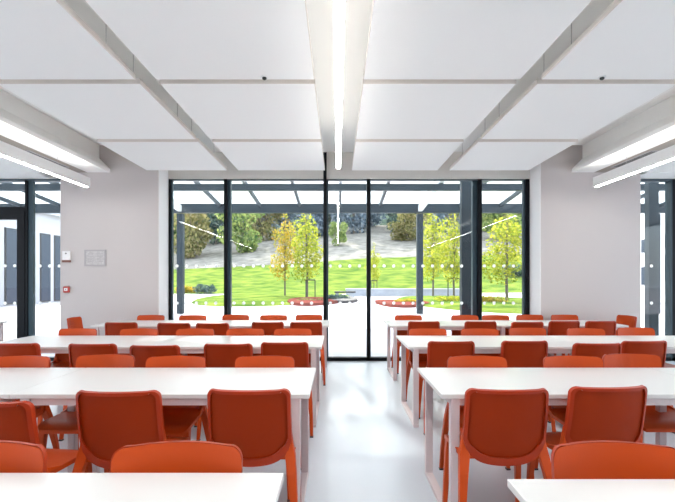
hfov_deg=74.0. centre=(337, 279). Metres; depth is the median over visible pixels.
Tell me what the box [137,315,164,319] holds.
dining chair
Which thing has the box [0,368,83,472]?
dining table
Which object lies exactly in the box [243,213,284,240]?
tree
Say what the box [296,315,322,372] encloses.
dining chair
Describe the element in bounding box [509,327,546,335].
dining chair
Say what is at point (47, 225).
building
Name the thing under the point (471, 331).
dining chair
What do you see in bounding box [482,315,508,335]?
dining chair
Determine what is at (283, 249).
young tree
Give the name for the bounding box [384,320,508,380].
dining table
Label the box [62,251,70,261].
control panel
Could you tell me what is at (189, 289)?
shrub
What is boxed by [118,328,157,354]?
dining chair
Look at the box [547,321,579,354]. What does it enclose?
dining chair
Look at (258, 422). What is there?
dining chair
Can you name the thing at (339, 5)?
lamp
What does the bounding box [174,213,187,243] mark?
tree
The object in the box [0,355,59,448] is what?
dining chair
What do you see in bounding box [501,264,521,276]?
shrub
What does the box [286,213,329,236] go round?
tree
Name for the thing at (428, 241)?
young tree
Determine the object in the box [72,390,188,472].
dining chair
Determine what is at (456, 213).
tree
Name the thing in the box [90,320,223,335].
dining table
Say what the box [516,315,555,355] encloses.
dining chair
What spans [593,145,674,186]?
lamp
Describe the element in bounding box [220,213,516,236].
wooded hill
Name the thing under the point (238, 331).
dining chair
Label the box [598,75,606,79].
detector
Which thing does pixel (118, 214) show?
wall
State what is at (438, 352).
dining chair
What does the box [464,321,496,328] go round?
dining chair
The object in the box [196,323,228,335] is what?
dining chair
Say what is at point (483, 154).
ceiling panel
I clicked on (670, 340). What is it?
dining table
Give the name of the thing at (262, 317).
dining chair
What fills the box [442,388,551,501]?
dining chair
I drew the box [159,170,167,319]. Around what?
trim
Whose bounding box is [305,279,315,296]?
tree guard
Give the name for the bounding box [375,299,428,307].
mulch bed
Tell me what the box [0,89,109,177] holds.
ceiling
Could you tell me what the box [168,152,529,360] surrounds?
window
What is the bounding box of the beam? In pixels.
[572,95,674,177]
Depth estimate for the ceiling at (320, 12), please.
4.51 m
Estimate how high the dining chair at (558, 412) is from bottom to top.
0.813 m
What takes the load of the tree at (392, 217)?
on the hill at (355, 246)
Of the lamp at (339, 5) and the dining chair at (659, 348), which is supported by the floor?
the dining chair at (659, 348)
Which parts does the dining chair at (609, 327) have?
backrest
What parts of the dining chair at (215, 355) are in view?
leg, backrest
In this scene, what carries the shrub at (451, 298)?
on the bed at (509, 308)
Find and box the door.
[0,211,24,337]
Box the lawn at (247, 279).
[174,255,521,293]
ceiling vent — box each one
[24,150,68,167]
[610,150,659,167]
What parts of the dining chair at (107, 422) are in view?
leg, backrest, seat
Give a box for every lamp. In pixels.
[0,141,89,187]
[334,0,344,168]
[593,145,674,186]
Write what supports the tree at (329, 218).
on the hill at (355, 246)
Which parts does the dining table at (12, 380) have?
leg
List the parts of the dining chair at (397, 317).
leg, backrest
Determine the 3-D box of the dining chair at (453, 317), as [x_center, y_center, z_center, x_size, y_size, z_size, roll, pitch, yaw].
[1.942,0.944,6.659,0.504,0.813,0.502,0,0,0]
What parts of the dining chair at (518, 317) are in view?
backrest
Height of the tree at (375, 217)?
22.013 m
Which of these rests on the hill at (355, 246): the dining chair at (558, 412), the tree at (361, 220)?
the tree at (361, 220)
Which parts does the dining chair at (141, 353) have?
backrest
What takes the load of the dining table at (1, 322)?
on the floor
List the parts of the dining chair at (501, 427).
leg, leg, seat, backrest, leg, leg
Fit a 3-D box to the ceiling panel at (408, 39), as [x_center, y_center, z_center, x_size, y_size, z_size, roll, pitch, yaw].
[0.885,-1.915,3.035,1.330,0.430,1.530,0,0,0]
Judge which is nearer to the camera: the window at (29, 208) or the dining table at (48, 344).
the dining table at (48, 344)
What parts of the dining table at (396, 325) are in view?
leg, leg, rail, leg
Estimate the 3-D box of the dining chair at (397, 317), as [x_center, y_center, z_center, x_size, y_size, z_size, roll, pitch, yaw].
[1.081,0.944,6.659,0.504,0.813,0.502,0,0,0]
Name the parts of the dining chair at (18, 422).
backrest, seat, leg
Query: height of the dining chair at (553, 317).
0.813 m
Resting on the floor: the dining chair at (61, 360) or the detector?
the dining chair at (61, 360)
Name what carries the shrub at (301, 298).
on the mulch bed at (296, 302)
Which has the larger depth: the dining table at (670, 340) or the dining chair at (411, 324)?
the dining chair at (411, 324)
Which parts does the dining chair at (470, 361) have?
leg, seat, backrest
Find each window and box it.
[0,179,59,360]
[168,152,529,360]
[641,179,674,360]
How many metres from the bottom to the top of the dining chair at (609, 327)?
0.813 m
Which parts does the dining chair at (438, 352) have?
leg, leg, backrest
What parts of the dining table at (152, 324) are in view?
rail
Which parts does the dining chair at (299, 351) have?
backrest, leg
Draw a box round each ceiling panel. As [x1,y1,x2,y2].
[0,0,135,79]
[0,55,195,138]
[84,0,313,79]
[97,119,226,169]
[160,79,320,138]
[212,138,324,169]
[352,138,463,169]
[356,80,515,138]
[363,0,591,79]
[449,138,577,169]
[481,79,674,138]
[541,0,674,79]
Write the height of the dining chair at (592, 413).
0.813 m
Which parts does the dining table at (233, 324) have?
rail, leg, leg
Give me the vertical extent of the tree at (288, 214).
23.162 m
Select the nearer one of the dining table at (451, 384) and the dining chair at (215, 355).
the dining table at (451, 384)
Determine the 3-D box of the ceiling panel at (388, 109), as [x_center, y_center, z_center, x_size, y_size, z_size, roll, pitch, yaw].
[0.885,-1.915,4.645,1.330,0.430,1.530,0,0,0]
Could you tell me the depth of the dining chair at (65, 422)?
3.04 m
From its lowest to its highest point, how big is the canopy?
5.389 m
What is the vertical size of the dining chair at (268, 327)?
0.813 m
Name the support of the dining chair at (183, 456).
on the floor
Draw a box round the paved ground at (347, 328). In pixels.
[0,293,664,356]
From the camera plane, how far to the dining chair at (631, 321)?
6.82 m
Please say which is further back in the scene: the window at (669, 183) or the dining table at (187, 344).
the window at (669, 183)
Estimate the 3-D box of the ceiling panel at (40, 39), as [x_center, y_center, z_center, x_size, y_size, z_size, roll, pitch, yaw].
[-2.335,-1.915,3.035,1.250,0.430,1.530,0,0,0]
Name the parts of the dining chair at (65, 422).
leg, seat, backrest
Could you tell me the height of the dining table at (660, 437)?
0.740 m
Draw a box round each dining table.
[0,321,6,340]
[0,336,175,352]
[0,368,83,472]
[0,473,283,501]
[10,368,315,501]
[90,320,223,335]
[153,336,323,427]
[219,320,329,380]
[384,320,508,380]
[396,336,572,427]
[417,368,674,501]
[490,320,628,329]
[507,479,674,501]
[545,336,674,355]
[650,368,674,445]
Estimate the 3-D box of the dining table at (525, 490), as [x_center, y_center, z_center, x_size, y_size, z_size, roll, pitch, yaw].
[1.320,0.980,0.980,1.600,0.740,0.790,0,0,0]
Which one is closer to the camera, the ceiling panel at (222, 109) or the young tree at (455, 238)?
the ceiling panel at (222, 109)
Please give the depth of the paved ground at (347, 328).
16.37 m
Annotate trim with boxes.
[0,135,84,171]
[0,175,674,178]
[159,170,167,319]
[168,152,529,178]
[530,163,540,314]
[596,139,674,171]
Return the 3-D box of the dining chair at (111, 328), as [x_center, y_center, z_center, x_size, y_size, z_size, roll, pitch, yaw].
[-2.765,0.944,5.905,0.504,0.813,0.502,0,0,0]
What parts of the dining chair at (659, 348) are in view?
backrest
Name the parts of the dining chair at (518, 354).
backrest, leg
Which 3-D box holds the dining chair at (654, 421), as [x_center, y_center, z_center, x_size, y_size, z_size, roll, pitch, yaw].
[2.119,0.944,3.047,0.504,0.813,0.502,0,0,0]
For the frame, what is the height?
0.260 m
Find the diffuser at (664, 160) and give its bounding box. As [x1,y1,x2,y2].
[596,158,674,186]
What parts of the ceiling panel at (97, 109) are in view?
panel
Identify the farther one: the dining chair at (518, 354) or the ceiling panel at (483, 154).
the ceiling panel at (483, 154)
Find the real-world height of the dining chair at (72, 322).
0.813 m
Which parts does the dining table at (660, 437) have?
leg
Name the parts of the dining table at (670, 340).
rail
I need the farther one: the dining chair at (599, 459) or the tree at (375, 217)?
the tree at (375, 217)
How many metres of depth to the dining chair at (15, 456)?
1.47 m
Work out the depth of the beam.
5.96 m
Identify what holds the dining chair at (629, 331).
on the floor
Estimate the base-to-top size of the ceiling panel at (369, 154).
0.430 m
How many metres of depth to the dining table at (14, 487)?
1.32 m
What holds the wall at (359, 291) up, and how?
on the paved ground at (347, 328)
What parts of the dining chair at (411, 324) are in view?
leg, backrest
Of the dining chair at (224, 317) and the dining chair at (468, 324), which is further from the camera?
the dining chair at (224, 317)
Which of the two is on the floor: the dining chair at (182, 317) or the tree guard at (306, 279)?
the dining chair at (182, 317)
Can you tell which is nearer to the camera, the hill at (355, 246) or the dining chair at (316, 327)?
the dining chair at (316, 327)
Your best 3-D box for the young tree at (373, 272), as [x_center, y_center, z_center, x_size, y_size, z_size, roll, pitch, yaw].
[3.706,-1.239,45.999,1.839,5.355,1.718,0,0,-44]
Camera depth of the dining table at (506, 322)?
6.58 m
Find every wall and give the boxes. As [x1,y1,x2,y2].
[60,145,158,335]
[345,288,458,295]
[541,145,640,355]
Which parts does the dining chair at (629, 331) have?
backrest, seat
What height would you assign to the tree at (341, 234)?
5.913 m
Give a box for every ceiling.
[0,0,674,151]
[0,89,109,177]
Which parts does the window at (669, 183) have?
pane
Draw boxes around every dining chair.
[0,343,42,434]
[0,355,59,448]
[0,401,91,472]
[0,440,46,472]
[38,354,134,472]
[50,328,96,367]
[58,343,117,440]
[67,316,82,328]
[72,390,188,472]
[105,322,137,335]
[110,440,242,472]
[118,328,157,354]
[129,345,196,426]
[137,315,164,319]
[145,355,208,440]
[157,323,190,335]
[176,328,213,356]
[179,315,206,319]
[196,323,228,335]
[196,343,252,440]
[207,388,297,501]
[222,315,248,319]
[226,328,263,355]
[235,355,293,501]
[252,322,283,335]
[260,315,286,319]
[261,342,312,437]
[274,328,311,367]
[290,322,325,385]
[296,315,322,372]
[391,315,421,373]
[406,321,439,366]
[406,328,446,400]
[419,341,474,434]
[439,355,533,478]
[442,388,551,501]
[451,315,478,335]
[461,328,499,355]
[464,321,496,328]
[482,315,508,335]
[500,340,555,431]
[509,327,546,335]
[511,322,543,327]
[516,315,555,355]
[526,385,646,478]
[535,355,642,469]
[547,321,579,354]
[548,343,621,422]
[551,315,577,319]
[551,440,674,478]
[567,328,604,335]
[568,321,616,354]
[602,353,674,441]
[615,315,636,335]
[617,327,674,367]
[621,340,674,433]
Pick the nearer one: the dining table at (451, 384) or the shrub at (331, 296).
the dining table at (451, 384)
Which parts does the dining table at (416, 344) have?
leg, leg, rail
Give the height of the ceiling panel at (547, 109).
0.430 m
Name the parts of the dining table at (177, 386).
leg, rail, leg, leg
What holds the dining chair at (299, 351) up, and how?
on the floor
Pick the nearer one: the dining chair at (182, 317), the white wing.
the dining chair at (182, 317)
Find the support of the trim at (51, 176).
attached to the wall at (591, 236)
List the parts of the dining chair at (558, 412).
leg, backrest, seat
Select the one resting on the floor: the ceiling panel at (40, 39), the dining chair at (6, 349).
the dining chair at (6, 349)
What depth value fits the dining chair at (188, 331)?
4.96 m
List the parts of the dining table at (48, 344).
rail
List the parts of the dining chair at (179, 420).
backrest, seat, leg, leg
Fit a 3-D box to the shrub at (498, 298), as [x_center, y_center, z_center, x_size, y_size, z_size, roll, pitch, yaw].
[8.859,1.141,26.041,2.270,0.605,1.517,0,0,0]
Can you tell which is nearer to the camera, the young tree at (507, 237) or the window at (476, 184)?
the window at (476, 184)
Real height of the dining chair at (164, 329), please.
0.813 m
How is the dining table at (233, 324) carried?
on the floor
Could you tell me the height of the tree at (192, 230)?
15.880 m
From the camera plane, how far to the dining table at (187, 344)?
4.44 m
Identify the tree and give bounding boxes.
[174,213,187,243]
[174,213,213,258]
[196,213,223,244]
[214,213,265,252]
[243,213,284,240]
[266,213,293,232]
[268,214,298,295]
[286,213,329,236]
[290,213,322,296]
[321,213,338,227]
[328,221,347,245]
[330,213,365,233]
[352,213,386,226]
[364,242,380,282]
[385,213,416,232]
[387,213,428,240]
[423,213,445,295]
[426,213,459,231]
[431,213,459,295]
[432,213,459,239]
[482,213,521,240]
[482,213,521,300]
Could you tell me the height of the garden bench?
0.500 m
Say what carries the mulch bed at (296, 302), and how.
on the bed at (277, 298)
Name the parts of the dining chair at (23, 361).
backrest, seat, leg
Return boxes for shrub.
[175,286,195,292]
[193,284,216,293]
[297,298,321,299]
[328,294,349,298]
[394,298,415,301]
[434,295,459,300]
[482,295,508,301]
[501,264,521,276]
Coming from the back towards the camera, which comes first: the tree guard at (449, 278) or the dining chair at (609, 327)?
the tree guard at (449, 278)
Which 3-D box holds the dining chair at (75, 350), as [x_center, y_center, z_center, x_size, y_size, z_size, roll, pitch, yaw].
[-2.077,0.944,3.993,0.504,0.813,0.502,0,0,2]
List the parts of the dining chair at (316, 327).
backrest, leg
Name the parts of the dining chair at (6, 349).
backrest, leg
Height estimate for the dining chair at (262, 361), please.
0.813 m
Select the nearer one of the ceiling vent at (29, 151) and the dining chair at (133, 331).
the dining chair at (133, 331)
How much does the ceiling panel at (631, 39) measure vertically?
0.430 m
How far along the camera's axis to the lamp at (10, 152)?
5.51 m
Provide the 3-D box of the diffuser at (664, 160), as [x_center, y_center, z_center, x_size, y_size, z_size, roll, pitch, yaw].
[3.805,-1.369,1.300,0.026,0.008,10.580,0,0,0]
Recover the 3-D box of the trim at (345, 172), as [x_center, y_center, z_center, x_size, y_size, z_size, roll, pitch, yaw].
[0.194,-1.907,7.525,6.047,0.445,0.130,0,0,0]
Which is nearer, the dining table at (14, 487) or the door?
the dining table at (14, 487)
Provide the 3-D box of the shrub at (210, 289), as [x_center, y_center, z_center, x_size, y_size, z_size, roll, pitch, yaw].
[-12.988,0.906,44.025,2.448,1.126,1.812,0,0,0]
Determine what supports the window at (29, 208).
in the wall at (118, 214)
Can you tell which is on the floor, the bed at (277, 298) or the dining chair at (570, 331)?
the dining chair at (570, 331)
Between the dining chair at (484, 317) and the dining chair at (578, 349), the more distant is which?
the dining chair at (484, 317)
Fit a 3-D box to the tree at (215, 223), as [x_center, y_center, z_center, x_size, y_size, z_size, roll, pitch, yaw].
[-35.126,-18.074,127.446,13.164,17.873,13.407,0,0,-24]
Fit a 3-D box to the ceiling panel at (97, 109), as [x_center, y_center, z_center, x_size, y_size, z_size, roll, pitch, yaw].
[-2.335,-1.915,4.645,1.250,0.430,1.530,0,0,0]
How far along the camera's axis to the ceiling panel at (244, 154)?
6.02 m
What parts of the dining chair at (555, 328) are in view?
backrest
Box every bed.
[191,292,347,306]
[287,297,337,305]
[332,296,357,303]
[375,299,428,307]
[398,296,521,313]
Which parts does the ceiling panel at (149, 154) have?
panel, edge trim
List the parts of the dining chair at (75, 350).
leg, backrest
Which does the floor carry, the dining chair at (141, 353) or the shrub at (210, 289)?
the dining chair at (141, 353)
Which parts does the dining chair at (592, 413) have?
leg, seat, leg, backrest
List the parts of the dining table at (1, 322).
leg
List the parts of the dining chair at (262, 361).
backrest, leg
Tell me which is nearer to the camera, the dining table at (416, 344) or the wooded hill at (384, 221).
the dining table at (416, 344)
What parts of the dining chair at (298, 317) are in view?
backrest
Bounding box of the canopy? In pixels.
[0,181,664,335]
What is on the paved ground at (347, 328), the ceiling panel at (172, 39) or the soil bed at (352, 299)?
the soil bed at (352, 299)
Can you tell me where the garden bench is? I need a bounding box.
[334,291,355,296]
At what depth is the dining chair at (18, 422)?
2.00 m
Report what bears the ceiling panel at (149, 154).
hanging from the ceiling at (320, 12)
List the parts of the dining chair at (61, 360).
seat, backrest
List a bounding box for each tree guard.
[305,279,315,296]
[448,278,459,296]
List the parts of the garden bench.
seat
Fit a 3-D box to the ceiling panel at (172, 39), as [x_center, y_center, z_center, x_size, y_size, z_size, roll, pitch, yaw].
[-0.868,-1.915,3.035,1.344,0.430,1.530,0,0,0]
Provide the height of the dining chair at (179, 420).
0.813 m
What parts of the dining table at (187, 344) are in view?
rail, leg, leg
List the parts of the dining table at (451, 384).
leg, leg, rail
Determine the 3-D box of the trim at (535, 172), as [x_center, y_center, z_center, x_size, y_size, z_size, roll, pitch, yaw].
[3.211,-0.390,7.277,0.012,3.480,0.385,0,0,0]
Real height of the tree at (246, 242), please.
16.051 m
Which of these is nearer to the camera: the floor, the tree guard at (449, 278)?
the floor
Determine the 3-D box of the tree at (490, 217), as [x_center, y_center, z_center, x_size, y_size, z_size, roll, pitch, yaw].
[37.393,-16.878,103.956,12.131,16.720,11.348,0,0,-16]
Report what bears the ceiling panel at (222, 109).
hanging from the ceiling at (320, 12)
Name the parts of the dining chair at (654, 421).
backrest, seat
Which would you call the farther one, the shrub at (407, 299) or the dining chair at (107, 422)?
the shrub at (407, 299)
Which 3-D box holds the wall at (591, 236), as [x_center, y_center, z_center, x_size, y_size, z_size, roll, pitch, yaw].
[4.003,-0.390,7.355,1.573,3.480,0.550,0,0,0]
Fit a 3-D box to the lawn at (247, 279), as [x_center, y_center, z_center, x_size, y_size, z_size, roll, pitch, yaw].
[0.000,-1.743,64.000,240.000,6.187,40.000,0,0,0]
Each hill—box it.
[174,224,521,268]
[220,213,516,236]
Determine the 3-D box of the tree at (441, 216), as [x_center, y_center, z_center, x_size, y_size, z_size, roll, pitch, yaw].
[26.811,-15.515,106.947,10.065,13.418,9.883,0,0,-25]
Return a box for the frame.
[84,250,105,265]
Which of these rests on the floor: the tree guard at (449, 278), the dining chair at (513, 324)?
the dining chair at (513, 324)
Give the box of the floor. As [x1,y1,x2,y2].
[36,361,674,501]
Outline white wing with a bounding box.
[641,213,664,302]
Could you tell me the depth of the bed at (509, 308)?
22.27 m
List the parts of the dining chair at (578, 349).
backrest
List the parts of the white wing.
pane, pane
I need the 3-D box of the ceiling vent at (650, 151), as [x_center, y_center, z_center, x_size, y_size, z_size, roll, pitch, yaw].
[4.200,-1.692,6.300,0.200,0.010,0.860,0,0,0]
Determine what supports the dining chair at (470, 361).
on the floor
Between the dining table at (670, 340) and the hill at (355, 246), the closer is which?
the dining table at (670, 340)
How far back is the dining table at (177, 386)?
2.67 m
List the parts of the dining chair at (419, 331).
leg, seat, backrest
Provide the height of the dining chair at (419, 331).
0.813 m
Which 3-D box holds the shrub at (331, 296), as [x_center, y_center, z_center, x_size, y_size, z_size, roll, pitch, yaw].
[-0.049,1.165,28.946,1.833,0.581,1.132,0,0,-24]
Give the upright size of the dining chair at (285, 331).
0.813 m
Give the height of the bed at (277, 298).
0.130 m
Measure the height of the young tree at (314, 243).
7.500 m
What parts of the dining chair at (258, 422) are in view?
backrest, leg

